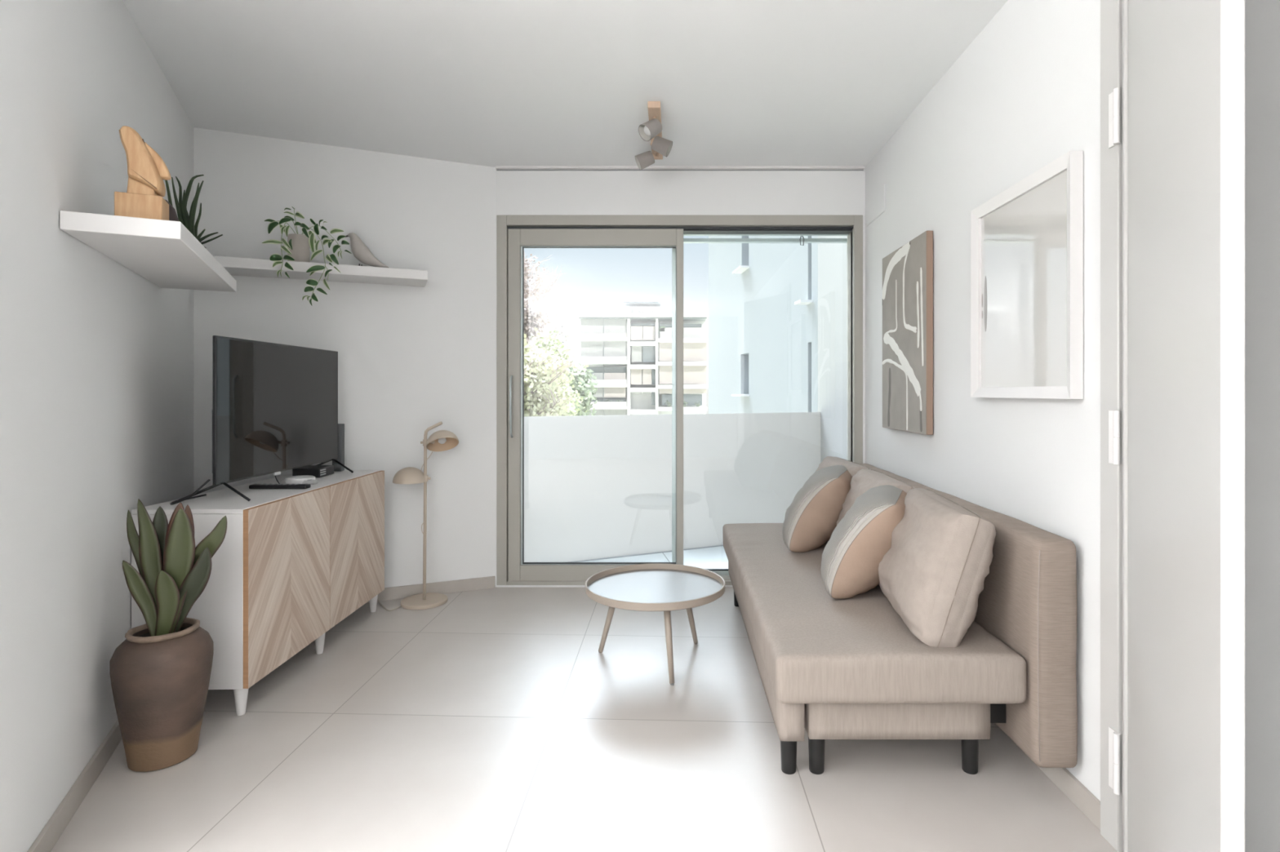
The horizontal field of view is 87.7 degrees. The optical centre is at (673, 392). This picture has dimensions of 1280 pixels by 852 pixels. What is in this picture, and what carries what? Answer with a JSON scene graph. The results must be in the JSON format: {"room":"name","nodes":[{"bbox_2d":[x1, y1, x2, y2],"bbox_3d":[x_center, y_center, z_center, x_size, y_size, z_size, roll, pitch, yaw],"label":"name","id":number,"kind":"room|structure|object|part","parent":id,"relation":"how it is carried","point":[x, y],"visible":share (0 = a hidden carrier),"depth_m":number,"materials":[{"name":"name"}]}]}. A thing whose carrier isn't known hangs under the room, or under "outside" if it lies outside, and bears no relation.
{"room":"living room","nodes":[
{"label":"living room","id":0,"kind":"room"},
{"bbox_2d":[0,0,193,851],"bbox_3d":[-2.817,-0.087,2.320,2.766,2.485,2.049,0,0,0],"label":"wall","id":1,"kind":"structure","parent":0,"point":[96,357],"depth_m":1.82,"materials":[{"name":"white paint"}]},
{"bbox_2d":[27,720,122,851],"bbox_3d":[-1.917,1.121,2.368,0.012,0.068,2.190,0,0,-26],"label":"baseboard","id":2,"kind":"structure","parent":1,"relation":"attached to","point":[52,831],"depth_m":1.84,"materials":[{"name":"tile"}]},
{"bbox_2d":[59,210,236,292],"bbox_3d":[-1.741,-0.453,2.298,0.260,0.050,1.100,0,0,-26],"label":"wall shelf","id":3,"kind":"object","parent":1,"relation":"attached to","point":[165,253],"visible":1,"depth_m":2.01,"materials":[{"name":"white"}]},
{"bbox_2d":[114,125,171,220],"bbox_3d":[-1.524,-0.616,1.921,0.120,0.276,0.090,0,0,-26],"label":"wooden sculpture","id":4,"kind":"object","parent":3,"relation":"on","point":[147,171],"visible":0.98,"depth_m":1.89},
{"bbox_2d":[164,200,178,221],"bbox_3d":[-1.600,-0.540,2.090,0.089,0.125,0.086,0,0,0],"label":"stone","id":5,"kind":"object","parent":3,"relation":"on","point":[173,216],"visible":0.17,"depth_m":2.08,"materials":[{"name":"grey"}]},
{"bbox_2d":[164,174,222,248],"bbox_3d":[-1.741,-0.635,2.417,0.214,0.314,0.088,0,0,0],"label":"aloe plant","id":6,"kind":"object","parent":3,"relation":"on","point":[187,220],"visible":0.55,"depth_m":2.41,"materials":[{"name":"green plant"}]},
{"bbox_2d":[193,127,496,587],"bbox_3d":[-1.769,-0.087,3.733,1.485,2.485,0.200,0,0,-24],"label":"wall","id":7,"kind":"structure","parent":0,"point":[411,360],"depth_m":3.71,"materials":[{"name":"white paint"}]},
{"bbox_2d":[213,255,427,286],"bbox_3d":[-1.853,-0.623,3.446,1.078,0.050,0.260,0,0,-24],"label":"wall shelf","id":8,"kind":"object","parent":7,"relation":"attached to","point":[235,266],"visible":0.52,"depth_m":3.41,"materials":[{"name":"white"}]},
{"bbox_2d":[262,206,351,305],"bbox_3d":[-1.818,-0.671,3.251,0.442,0.517,0.286,0,0,29],"label":"trailing plant","id":9,"kind":"object","parent":8,"relation":"on","point":[299,246],"visible":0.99,"depth_m":3.24,"materials":[{"name":"green plant"}]},
{"bbox_3d":[-1.905,-0.733,3.288,0.033,0.300,0.258,0,0,-14],"label":"stem","id":10,"kind":"part","parent":9,"relation":"part of","materials":[{"name":"green"}]},
{"bbox_3d":[-1.922,-0.725,3.416,0.100,0.154,0.100,0,0,0],"label":"pot","id":11,"kind":"part","parent":9,"relation":"part of","materials":[{"name":"beige"}]},
{"bbox_3d":[-1.804,-0.639,3.302,0.054,0.386,0.329,0,0,-43],"label":"stem","id":12,"kind":"part","parent":9,"relation":"part of","materials":[{"name":"green"}]},
{"bbox_3d":[-1.768,-0.770,3.358,0.328,0.167,0.042,0,0,26],"label":"stem","id":13,"kind":"part","parent":9,"relation":"part of","materials":[{"name":"green"}]},
{"bbox_2d":[345,232,388,267],"bbox_3d":[-1.624,-0.746,3.525,0.235,0.198,0.072,0,0,0],"label":"bird","id":14,"kind":"object","parent":8,"relation":"on","point":[360,251],"visible":0.95,"depth_m":3.50},
{"bbox_2d":[367,576,495,602],"bbox_3d":[-1.730,1.121,3.635,1.478,0.068,0.012,0,0,-24],"label":"baseboard","id":15,"kind":"structure","parent":7,"relation":"attached to","point":[483,583],"depth_m":3.80,"materials":[{"name":"tile"}]},
{"bbox_2d":[122,0,1007,167],"bbox_3d":[-1.300,-1.480,0.219,6.200,0.300,8.038,0,0,0],"label":"ceiling","id":16,"kind":"structure","parent":0,"point":[492,83],"depth_m":2.74,"materials":[{"name":"white paint"}]},
{"bbox_2d":[635,101,672,169],"bbox_3d":[-0.097,-1.249,3.379,0.182,0.162,0.682,0,0,-5],"label":"ceiling spotlight","id":17,"kind":"object","parent":16,"relation":"attached to","point":[651,130],"visible":1,"depth_m":3.29,"materials":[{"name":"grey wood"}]},
{"bbox_3d":[-0.153,-1.246,3.577,0.108,0.102,0.082,0,0,0],"label":"lamp shade","id":18,"kind":"part","parent":17,"relation":"part of","materials":[{"name":"grey"}]},
{"bbox_3d":[-0.104,-1.224,3.099,0.067,0.061,0.050,0,0,-34],"label":"bulb","id":19,"kind":"part","parent":17,"relation":"part of","materials":[{"name":"white"}]},
{"bbox_3d":[-0.108,-1.222,3.101,0.112,0.109,0.080,0,0,-41],"label":"lamp shade","id":20,"kind":"part","parent":17,"relation":"part of","materials":[{"name":"grey"}]},
{"bbox_3d":[-0.105,-1.275,3.598,0.034,0.050,0.068,0,0,20],"label":"spot arm","id":21,"kind":"part","parent":17,"relation":"part of","materials":[{"name":"brown wood"}]},
{"bbox_3d":[-0.056,-1.230,3.328,0.108,0.102,0.080,0,0,0],"label":"lamp shade","id":22,"kind":"part","parent":17,"relation":"part of","materials":[{"name":"grey"}]},
{"bbox_2d":[50,587,1117,851],"bbox_3d":[-1.300,1.255,0.249,5.800,0.200,7.698,0,0,0],"label":"floor","id":23,"kind":"structure","parent":0,"point":[489,720],"depth_m":2.06,"materials":[{"name":"tile"}]},
{"bbox_2d":[109,617,213,772],"bbox_3d":[-1.612,0.949,2.105,0.260,0.413,0.260,0,0,0],"label":"plant pot","id":24,"kind":"object","parent":23,"relation":"on","point":[160,684],"visible":0.91,"depth_m":2.02,"materials":[{"name":"ceramic"}]},
{"bbox_2d":[122,498,226,636],"bbox_3d":[-1.590,0.567,2.098,0.318,0.459,0.117,0,0,0],"label":"snake plant","id":25,"kind":"object","parent":24,"relation":"on","point":[174,573],"visible":0.9,"depth_m":2.09,"materials":[{"name":"green plant"}]},
{"bbox_2d":[131,470,384,715],"bbox_3d":[-1.721,0.784,2.939,0.406,0.741,1.185,0,0,-1],"label":"tv cabinet","id":26,"kind":"object","parent":23,"relation":"on","point":[290,566],"visible":0.73,"depth_m":2.59,"materials":[{"name":"white paint"}]},
{"bbox_2d":[169,479,210,505],"bbox_3d":[-1.844,0.370,2.537,0.120,0.090,0.217,0,0,-39],"label":"tv stand leg","id":27,"kind":"object","parent":26,"relation":"on","point":[189,497],"visible":1,"depth_m":2.47,"materials":[{"name":"black plastic"}]},
{"bbox_3d":[-1.549,1.103,2.386,0.048,0.104,0.048,0,0,0],"label":"leg","id":28,"kind":"part","parent":26,"relation":"part of","materials":[{"name":"white paint"}]},
{"bbox_2d":[177,335,353,501],"bbox_3d":[-1.744,0.102,2.948,0.265,0.623,0.975,0,0,-2],"label":"television","id":29,"kind":"object","parent":26,"relation":"on","point":[275,406],"visible":0.89,"depth_m":2.81,"materials":[{"name":"black"}]},
{"bbox_2d":[248,484,311,488],"bbox_3d":[-1.685,0.404,2.851,0.244,0.019,0.042,0,0,0],"label":"remote control","id":30,"kind":"object","parent":26,"relation":"on","point":[254,486],"visible":1,"depth_m":2.83,"materials":[{"name":"black plastic"}]},
{"bbox_3d":[-1.520,0.733,2.648,0.018,0.632,0.590,0,0,-2],"label":"door","id":31,"kind":"part","parent":26,"relation":"part of","materials":[{"name":"brown wood"}]},
{"bbox_2d":[280,480,317,484],"bbox_3d":[-1.682,0.404,2.990,0.155,0.019,0.034,0,0,0],"label":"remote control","id":32,"kind":"object","parent":26,"relation":"on","point":[308,482],"visible":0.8,"depth_m":2.97,"materials":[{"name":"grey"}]},
{"bbox_2d":[284,475,315,484],"bbox_3d":[-1.693,0.399,3.020,0.124,0.029,0.124,0,0,0],"label":"disc","id":33,"kind":"object","parent":26,"relation":"on","point":[293,479],"visible":0.76,"depth_m":2.97,"materials":[{"name":"white"}]},
{"bbox_2d":[292,465,333,477],"bbox_3d":[-1.768,0.390,3.275,0.137,0.044,0.155,0,0,0],"label":"box","id":34,"kind":"object","parent":26,"relation":"on","point":[317,471],"visible":0.85,"depth_m":3.20,"materials":[{"name":"black plastic"}]},
{"bbox_3d":[-1.563,1.103,2.943,0.048,0.104,0.048,0,0,0],"label":"leg","id":35,"kind":"part","parent":26,"relation":"part of","materials":[{"name":"white paint"}]},
{"bbox_2d":[332,423,344,471],"bbox_3d":[-1.750,0.289,3.478,0.051,0.246,0.037,0,0,0],"label":"router","id":36,"kind":"object","parent":26,"relation":"on","point":[337,467],"visible":0.63,"depth_m":3.46,"materials":[{"name":"grey"}]},
{"bbox_3d":[-1.535,0.733,3.240,0.018,0.632,0.590,0,0,-2],"label":"door","id":37,"kind":"part","parent":26,"relation":"part of","materials":[{"name":"brown wood"}]},
{"bbox_3d":[-1.578,1.103,3.500,0.048,0.104,0.048,0,0,0],"label":"leg","id":38,"kind":"part","parent":26,"relation":"part of","materials":[{"name":"white paint"}]},
{"bbox_2d":[377,600,401,611],"bbox_3d":[-1.559,1.151,3.593,0.210,0.006,0.120,0,0,21],"label":"lamp cord","id":39,"kind":"object","parent":23,"relation":"on","point":[378,600],"visible":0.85,"depth_m":3.55,"materials":[{"name":"beige plastic"}]},
{"bbox_2d":[392,421,458,609],"bbox_3d":[-1.350,0.657,3.648,0.355,0.995,0.242,0,0,0],"label":"floor lamp","id":40,"kind":"object","parent":23,"relation":"on","point":[441,440],"visible":1,"depth_m":3.63,"materials":[{"name":"beige"}]},
{"bbox_3d":[-1.441,0.451,3.638,0.172,0.082,0.172,0,0,0],"label":"lamp shade","id":41,"kind":"part","parent":40,"relation":"part of","materials":[{"name":"beige"}]},
{"bbox_3d":[-1.254,0.267,3.621,0.163,0.122,0.159,0,0,0],"label":"lamp shade","id":42,"kind":"part","parent":40,"relation":"part of","materials":[{"name":"beige"}]},
{"bbox_3d":[-1.261,0.251,3.632,0.046,0.063,0.050,0,0,0],"label":"bulb","id":43,"kind":"part","parent":40,"relation":"part of","materials":[{"name":"white"}]},
{"bbox_2d":[585,563,725,685],"bbox_3d":[-0.077,0.987,2.874,0.602,0.339,0.602,0,0,0],"label":"coffee table","id":44,"kind":"object","parent":23,"relation":"on","point":[655,587],"visible":1,"depth_m":2.86,"materials":[{"name":"beige metal"}]},
{"bbox_3d":[-0.281,1.003,2.936,0.105,0.307,0.029,0,0,15],"label":"leg","id":45,"kind":"part","parent":44,"relation":"part of","materials":[{"name":"wood"}]},
{"bbox_2d":[585,563,725,611],"bbox_3d":[-0.077,0.834,2.874,0.602,0.034,0.602,0,0,0],"label":"tabletop","id":46,"kind":"object","parent":44,"relation":"on","point":[655,587],"depth_m":2.87,"materials":[{"name":"grey paint"}]},
{"bbox_3d":[-0.016,1.003,2.670,0.029,0.307,0.105,0,0,-18],"label":"leg","id":47,"kind":"part","parent":44,"relation":"part of","materials":[{"name":"wood"}]},
{"bbox_3d":[0.073,1.003,3.026,0.029,0.307,0.105,0,0,43],"label":"leg","id":48,"kind":"part","parent":44,"relation":"part of","materials":[{"name":"wood"}]},
{"bbox_2d":[722,463,1077,774],"bbox_3d":[0.701,0.780,2.814,0.847,0.750,1.976,0,0,0],"label":"sofa","id":49,"kind":"object","parent":23,"relation":"on","point":[829,668],"visible":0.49,"depth_m":1.92,"materials":[{"name":"fabric"}]},
{"bbox_3d":[0.352,1.079,3.600,0.053,0.153,0.053,0,0,0],"label":"leg","id":50,"kind":"part","parent":49,"relation":"part of","materials":[{"name":"black"}]},
{"bbox_3d":[0.341,0.935,2.803,0.074,0.135,1.795,0,0,0],"label":"panel","id":51,"kind":"part","parent":49,"relation":"part of","materials":[{"name":"fabric"}]},
{"bbox_3d":[0.352,1.079,2.030,0.053,0.153,0.053,0,0,0],"label":"leg","id":52,"kind":"part","parent":49,"relation":"part of","materials":[{"name":"black"}]},
{"bbox_3d":[0.437,1.079,2.030,0.053,0.153,0.053,0,0,0],"label":"leg","id":53,"kind":"part","parent":49,"relation":"part of","materials":[{"name":"black"}]},
{"bbox_2d":[782,465,852,552],"bbox_3d":[0.699,0.546,3.150,0.321,0.381,0.418,0,0,22],"label":"throw pillow","id":54,"kind":"object","parent":49,"relation":"on","point":[811,520],"visible":0.88,"depth_m":2.98,"materials":[{"name":"grey fabric"}]},
{"bbox_2d":[815,456,873,542],"bbox_3d":[0.845,0.551,3.400,0.301,0.403,0.568,0,0,0],"label":"cushion","id":55,"kind":"object","parent":49,"relation":"on","point":[852,468],"visible":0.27,"depth_m":3.34,"materials":[{"name":"fabric"}]},
{"bbox_2d":[820,484,906,599],"bbox_3d":[0.728,0.547,2.470,0.326,0.383,0.419,0,0,23],"label":"throw pillow","id":56,"kind":"object","parent":49,"relation":"on","point":[851,557],"visible":0.85,"depth_m":2.30,"materials":[{"name":"grey fabric"}]},
{"bbox_2d":[722,523,1026,704],"bbox_3d":[0.634,0.803,2.796,0.715,0.147,1.888,0,0,0],"label":"seat cushion","id":57,"kind":"object","parent":49,"relation":"on","point":[815,647],"depth_m":1.94,"materials":[{"name":"fabric"}]},
{"bbox_2d":[836,468,915,585],"bbox_3d":[0.845,0.551,2.800,0.298,0.404,0.566,0,0,0],"label":"cushion","id":58,"kind":"object","parent":49,"relation":"on","point":[864,479],"visible":0.29,"depth_m":2.81,"materials":[{"name":"fabric"}]},
{"bbox_3d":[0.785,0.537,2.801,0.177,0.376,0.542,0,0,0],"label":"panel","id":59,"kind":"part","parent":58,"relation":"part of","materials":[{"name":"fabric"}]},
{"bbox_2d":[878,488,995,648],"bbox_3d":[0.844,0.552,2.185,0.307,0.405,0.571,0,0,0],"label":"cushion","id":60,"kind":"object","parent":49,"relation":"on","point":[935,569],"visible":0.97,"depth_m":1.94,"materials":[{"name":"fabric"}]},
{"bbox_3d":[0.779,0.537,2.192,0.169,0.377,0.540,0,0,6],"label":"panel","id":61,"kind":"part","parent":60,"relation":"part of","materials":[{"name":"fabric"}]},
{"bbox_3d":[0.911,0.565,2.178,0.168,0.378,0.540,0,0,6],"label":"panel","id":62,"kind":"part","parent":60,"relation":"part of","materials":[{"name":"fabric"}]},
{"bbox_3d":[1.060,0.727,2.814,0.128,0.645,1.976,0,0,0],"label":"backrest","id":63,"kind":"part","parent":49,"relation":"part of","materials":[{"name":"fabric"}]},
{"bbox_3d":[0.905,1.079,2.030,0.053,0.153,0.053,0,0,0],"label":"leg","id":64,"kind":"part","parent":49,"relation":"part of","materials":[{"name":"black"}]},
{"bbox_3d":[0.955,0.935,2.800,0.090,0.120,1.600,0,0,0],"label":"hinge rail","id":65,"kind":"part","parent":49,"relation":"part of","materials":[{"name":"black"}]},
{"bbox_2d":[496,167,865,587],"bbox_3d":[0.168,-0.087,4.088,2.434,2.485,0.300,0,0,0],"label":"wall","id":66,"kind":"structure","parent":0,"point":[517,192],"depth_m":3.94,"materials":[{"name":"white paint"}]},
{"bbox_2d":[496,214,862,585],"bbox_3d":[0.038,0.022,4.057,2.167,2.241,0.322,0,0,0],"label":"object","id":67,"kind":"structure","parent":66,"relation":"in","point":[514,233],"depth_m":3.95,"materials":[{"name":"grey metal"}]},
{"bbox_3d":[-0.954,0.085,3.917,0.012,0.369,0.042,0,0,0],"label":"sash handle","id":68,"kind":"part","parent":67,"relation":"part of","materials":[{"name":"silver metal"}]},
{"bbox_3d":[-0.460,0.077,3.978,1.042,2.095,0.060,0,0,0],"label":"sash frame","id":69,"kind":"part","parent":67,"relation":"part of","materials":[{"name":"grey"}]},
{"bbox_3d":[0.548,0.073,4.073,1.112,2.104,0.040,0,0,0],"label":"pane frame","id":70,"kind":"part","parent":67,"relation":"part of","materials":[{"name":"silver metal"}]},
{"bbox_3d":[0.040,-0.950,4.178,2.100,0.022,0.040,0,0,0],"label":"blind rail","id":71,"kind":"part","parent":67,"relation":"part of","materials":[{"name":"silver metal"}]},
{"bbox_2d":[495,165,864,169],"bbox_3d":[0.040,-1.324,3.926,2.170,0.012,0.024,0,0,0],"label":"trim","id":72,"kind":"structure","parent":66,"relation":"attached to","point":[498,167],"depth_m":3.91,"materials":[{"name":"white paint"}]},
{"bbox_2d":[496,169,863,170],"bbox_3d":[0.040,-1.313,3.937,2.170,0.005,0.003,0,0,0],"label":"trim","id":73,"kind":"structure","parent":66,"relation":"attached to","point":[496,170],"depth_m":3.94,"materials":[{"name":"grey"}]},
{"bbox_2d":[817,235,847,462],"bbox_3d":[1.280,0.455,4.930,0.120,4.400,1.380,0,0,0],"label":"wall","id":74,"kind":"structure","parent":0,"point":[832,257],"depth_m":5.08,"materials":[{"name":"grey"}]},
{"bbox_2d":[865,0,1100,801],"bbox_3d":[1.285,-0.087,0.169,0.300,2.485,7.538,0,0,0],"label":"wall","id":75,"kind":"structure","parent":0,"point":[1024,94],"depth_m":2.33,"materials":[{"name":"white paint"}]},
{"bbox_2d":[866,183,885,226],"bbox_3d":[1.131,-1.042,3.730,0.008,0.146,0.340,0,0,0],"label":"access cover","id":76,"kind":"object","parent":75,"relation":"attached to","point":[876,204],"visible":1,"depth_m":3.69,"materials":[{"name":"white paint"}]},
{"bbox_2d":[881,230,933,435],"bbox_3d":[1.113,-0.259,3.196,0.035,0.889,0.607,0,0,0],"label":"canvas painting","id":77,"kind":"object","parent":75,"relation":"attached to","point":[907,363],"visible":1,"depth_m":3.09,"materials":[{"name":"beige"}]},
{"bbox_2d":[970,151,1083,399],"bbox_3d":[1.114,-0.324,2.145,0.036,0.686,0.614,0,0,0],"label":"mirror","id":78,"kind":"object","parent":75,"relation":"attached to","point":[1027,239],"visible":1,"depth_m":2.08,"materials":[{"name":"mirror"}]},
{"bbox_2d":[1037,766,1100,831],"bbox_3d":[1.129,1.121,2.841,0.012,0.068,2.193,0,0,0],"label":"baseboard","id":79,"kind":"structure","parent":75,"relation":"attached to","point":[1075,791],"depth_m":1.85,"materials":[{"name":"tile"}]},
{"bbox_2d":[1100,0,1244,851],"bbox_3d":[1.158,0.068,1.246,0.469,2.225,0.892,0,0,23],"label":"door","id":80,"kind":"structure","parent":75,"relation":"in","point":[1172,72],"depth_m":1.18,"materials":[{"name":"grey paint"}]},
{"bbox_3d":[1.179,0.068,1.261,0.126,2.225,0.962,0,0,0],"label":"frame","id":81,"kind":"part","parent":80,"relation":"part of","materials":[{"name":"grey paint"}]},
{"bbox_2d":[1244,0,1279,851],"bbox_3d":[1.260,0.055,1.261,0.020,2.300,1.000,0,0,0],"label":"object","id":82,"kind":"object","parent":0,"point":[1262,17],"depth_m":1.41,"materials":[{"name":"white paint"}]},
{"label":"outside","id":83,"kind":"structure","parent":0,"visible":0},
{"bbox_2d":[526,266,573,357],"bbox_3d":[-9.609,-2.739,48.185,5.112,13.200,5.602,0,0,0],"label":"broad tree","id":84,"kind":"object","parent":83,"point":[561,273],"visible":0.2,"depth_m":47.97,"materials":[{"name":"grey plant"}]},
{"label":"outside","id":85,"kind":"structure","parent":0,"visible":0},
{"bbox_3d":[0.000,13.355,180.000,500.000,0.400,330.000,0,0,0],"label":"ground","id":86,"kind":"structure","parent":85,"visible":0},
{"bbox_2d":[524,287,553,343],"bbox_3d":[-7.109,-1.212,32.994,3.944,7.741,3.813,0,0,0],"label":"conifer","id":87,"kind":"object","parent":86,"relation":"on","point":[532,319],"visible":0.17,"depth_m":32.64,"materials":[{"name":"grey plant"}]},
{"bbox_2d":[524,251,570,348],"bbox_3d":[-8.901,-2.749,40.058,4.827,11.934,4.680,0,0,37],"label":"tree","id":88,"kind":"object","parent":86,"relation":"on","point":[526,269],"visible":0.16,"depth_m":39.92,"materials":[{"name":"grey plant"}]},
{"bbox_2d":[524,333,588,416],"bbox_3d":[-5.111,0.132,23.818,4.168,5.170,4.769,0,0,-27],"label":"broad tree","id":89,"kind":"object","parent":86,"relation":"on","point":[541,374],"visible":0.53,"depth_m":23.34,"materials":[{"name":"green plant"}]},
{"bbox_2d":[526,327,587,416],"bbox_3d":[-5.108,-0.169,27.963,2.986,5.061,3.327,0,0,-4],"label":"shrub","id":90,"kind":"object","parent":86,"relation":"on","point":[559,345],"visible":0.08,"depth_m":27.78,"materials":[{"name":"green plant"}]},
{"bbox_2d":[548,310,582,371],"bbox_3d":[-13.791,4.482,87.900,3.861,29.610,10.200,0,0,0],"label":"apartment building","id":91,"kind":"structure","parent":86,"relation":"on","point":[570,325],"depth_m":83.82,"materials":[{"name":"white"}]},
{"bbox_2d":[565,360,599,416],"bbox_3d":[-8.968,0.082,54.960,5.675,6.104,5.090,0,0,0],"label":"tree","id":92,"kind":"object","parent":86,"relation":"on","point":[584,391],"visible":0.14,"depth_m":54.45,"materials":[{"name":"plant"}]},
{"bbox_2d":[574,297,708,415],"bbox_3d":[-2.820,1.211,65.550,11.933,19.783,12.900,0,0,0],"label":"apartment building","id":93,"kind":"structure","parent":86,"relation":"on","point":[628,352],"depth_m":60.01,"materials":[{"name":"white"}]},
{"bbox_2d":[580,341,603,356],"bbox_3d":[-7.336,-3.757,60.100,2.073,1.633,0.200,0,0,0],"label":"blind","id":94,"kind":"object","parent":93,"relation":"hanging from","point":[588,348],"depth_m":60.01,"materials":[{"name":"fabric"}]},
{"bbox_2d":[580,319,603,333],"bbox_3d":[-7.336,-5.798,60.100,2.073,1.570,0.200,0,0,0],"label":"blind","id":95,"kind":"object","parent":93,"relation":"hanging from","point":[587,326],"depth_m":60.01,"materials":[{"name":"fabric"}]},
{"bbox_2d":[582,409,603,415],"bbox_3d":[-7.336,2.322,60.100,2.073,1.532,0.200,0,0,0],"label":"blind","id":96,"kind":"object","parent":93,"relation":"hanging from","point":[599,412],"depth_m":60.01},
{"bbox_2d":[589,387,603,397],"bbox_3d":[-7.336,0.024,60.100,2.073,0.904,0.200,0,0,0],"label":"blind","id":97,"kind":"object","parent":93,"relation":"hanging from","point":[599,393],"depth_m":60.01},
{"bbox_2d":[593,373,603,379],"bbox_3d":[-6.726,-1.251,60.100,0.904,0.967,0.200,0,0,0],"label":"blind","id":98,"kind":"object","parent":93,"relation":"hanging from","point":[599,375],"depth_m":60.01,"materials":[{"name":"fabric"}]},
{"bbox_2d":[604,387,626,397],"bbox_3d":[-5.263,0.024,60.100,1.947,0.904,0.200,0,0,0],"label":"blind","id":99,"kind":"object","parent":93,"relation":"hanging from","point":[608,392],"depth_m":60.01,"materials":[{"name":"fabric"}]},
{"bbox_2d":[604,373,626,379],"bbox_3d":[-5.257,-1.251,60.100,1.934,0.967,0.200,0,0,0],"label":"blind","id":100,"kind":"object","parent":93,"relation":"hanging from","point":[606,375],"depth_m":60.01,"materials":[{"name":"fabric"}]},
{"bbox_2d":[604,409,626,415],"bbox_3d":[-5.232,2.322,60.100,2.010,1.532,0.200,0,0,0],"label":"blind","id":101,"kind":"object","parent":93,"relation":"hanging from","point":[606,412],"depth_m":60.01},
{"bbox_2d":[604,341,626,356],"bbox_3d":[-5.232,-3.757,60.100,2.010,1.633,0.200,0,0,0],"label":"blind","id":102,"kind":"object","parent":93,"relation":"hanging from","point":[611,348],"depth_m":60.01,"materials":[{"name":"fabric"}]},
{"bbox_2d":[604,319,626,333],"bbox_3d":[-5.232,-5.798,60.100,2.010,1.570,0.200,0,0,0],"label":"blind","id":103,"kind":"object","parent":93,"relation":"hanging from","point":[611,326],"depth_m":60.01,"materials":[{"name":"fabric"}]},
{"bbox_2d":[631,368,641,384],"bbox_3d":[-3.335,-1.414,60.200,1.005,1.470,0.200,0,0,0],"label":"blind","id":104,"kind":"object","parent":93,"relation":"hanging from","point":[636,374],"depth_m":60.09,"materials":[{"name":"fabric"}]},
{"bbox_2d":[631,326,642,340],"bbox_3d":[-3.310,-5.327,60.200,1.055,1.256,0.200,0,0,0],"label":"blind","id":105,"kind":"object","parent":93,"relation":"hanging from","point":[636,331],"depth_m":60.09,"materials":[{"name":"fabric"}]},
{"bbox_2d":[642,368,651,384],"bbox_3d":[-2.361,-1.414,60.200,0.791,1.470,0.200,0,0,0],"label":"blind","id":106,"kind":"object","parent":93,"relation":"hanging from","point":[646,373],"depth_m":60.09,"materials":[{"name":"fabric"}]},
{"bbox_2d":[643,326,654,340],"bbox_3d":[-2.192,-5.327,60.200,1.080,1.256,0.200,0,0,0],"label":"blind","id":107,"kind":"object","parent":93,"relation":"hanging from","point":[648,331],"depth_m":60.09,"materials":[{"name":"fabric"}]},
{"bbox_2d":[659,327,701,338],"bbox_3d":[0.640,-5.289,60.200,3.706,1.080,0.200,0,0,0],"label":"blind","id":108,"kind":"object","parent":93,"relation":"hanging from","point":[664,332],"depth_m":60.09,"materials":[{"name":"grey"}]},
{"bbox_2d":[658,388,706,393],"bbox_3d":[0.873,-0.139,60.100,4.296,0.578,0.200,0,0,0],"label":"blind","id":109,"kind":"object","parent":93,"relation":"hanging from","point":[660,390],"depth_m":60.01,"materials":[{"name":"fabric"}]},
{"bbox_2d":[658,365,706,384],"bbox_3d":[0.873,-1.565,60.100,4.296,1.696,0.200,0,0,0],"label":"blind","id":110,"kind":"object","parent":93,"relation":"hanging from","point":[692,375],"depth_m":60.01,"materials":[{"name":"fabric"}]},
{"bbox_2d":[658,342,706,361],"bbox_3d":[0.873,-3.644,60.100,4.296,1.708,0.200,0,0,0],"label":"blind","id":111,"kind":"object","parent":93,"relation":"hanging from","point":[692,352],"depth_m":60.01,"materials":[{"name":"fabric"}]},
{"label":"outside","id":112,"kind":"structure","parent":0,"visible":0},
{"bbox_2d":[708,235,817,413],"bbox_3d":[3.302,1.155,10.580,4.450,18.000,7.468,0,0,-8],"label":"building","id":113,"kind":"structure","parent":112,"point":[763,297],"depth_m":9.78,"materials":[{"name":"white"}]},
{"bbox_3d":[1.167,0.051,10.878,0.300,0.030,0.641,0,0,-8],"label":"sill","id":114,"kind":"part","parent":113,"relation":"part of","materials":[{"name":"white"}]},
{"bbox_3d":[1.172,-1.992,10.845,0.300,0.030,0.574,0,0,-8],"label":"sill","id":115,"kind":"part","parent":113,"relation":"part of","materials":[{"name":"white"}]},
{"bbox_3d":[1.592,-1.047,7.763,0.300,0.030,0.221,0,0,-8],"label":"sill","id":116,"kind":"part","parent":113,"relation":"part of","materials":[{"name":"white"}]},
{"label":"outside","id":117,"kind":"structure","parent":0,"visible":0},
{"bbox_2d":[580,545,728,568],"bbox_3d":[-0.800,1.300,4.722,4.942,0.250,1.620,0,0,-5],"label":"balcony slab","id":118,"kind":"object","parent":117,"point":[714,557],"depth_m":4.70,"materials":[{"name":"concrete"}]},
{"bbox_2d":[568,545,723,562],"bbox_3d":[-0.172,1.173,4.554,3.300,0.012,0.515,0,0,-25],"label":"trim","id":119,"kind":"structure","parent":118,"relation":"on","point":[717,545],"depth_m":4.78,"materials":[{"name":"grey"}]},
{"bbox_2d":[524,412,820,562],"bbox_3d":[-0.354,0.670,4.784,3.570,1.010,0.012,0,0,-25],"label":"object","id":120,"kind":"object","parent":118,"relation":"on","point":[596,486],"visible":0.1,"depth_m":4.86,"materials":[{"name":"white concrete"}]},
{"bbox_3d":[-0.970,0.670,4.498,2.212,1.010,0.012,0,0,-25],"label":"glass panel","id":121,"kind":"part","parent":120,"relation":"part of","materials":[{"name":"glass"}]},
{"bbox_3d":[0.655,0.670,5.251,1.346,1.010,0.012,0,0,-25],"label":"glass panel","id":122,"kind":"part","parent":120,"relation":"part of","materials":[{"name":"glass"}]}
]}

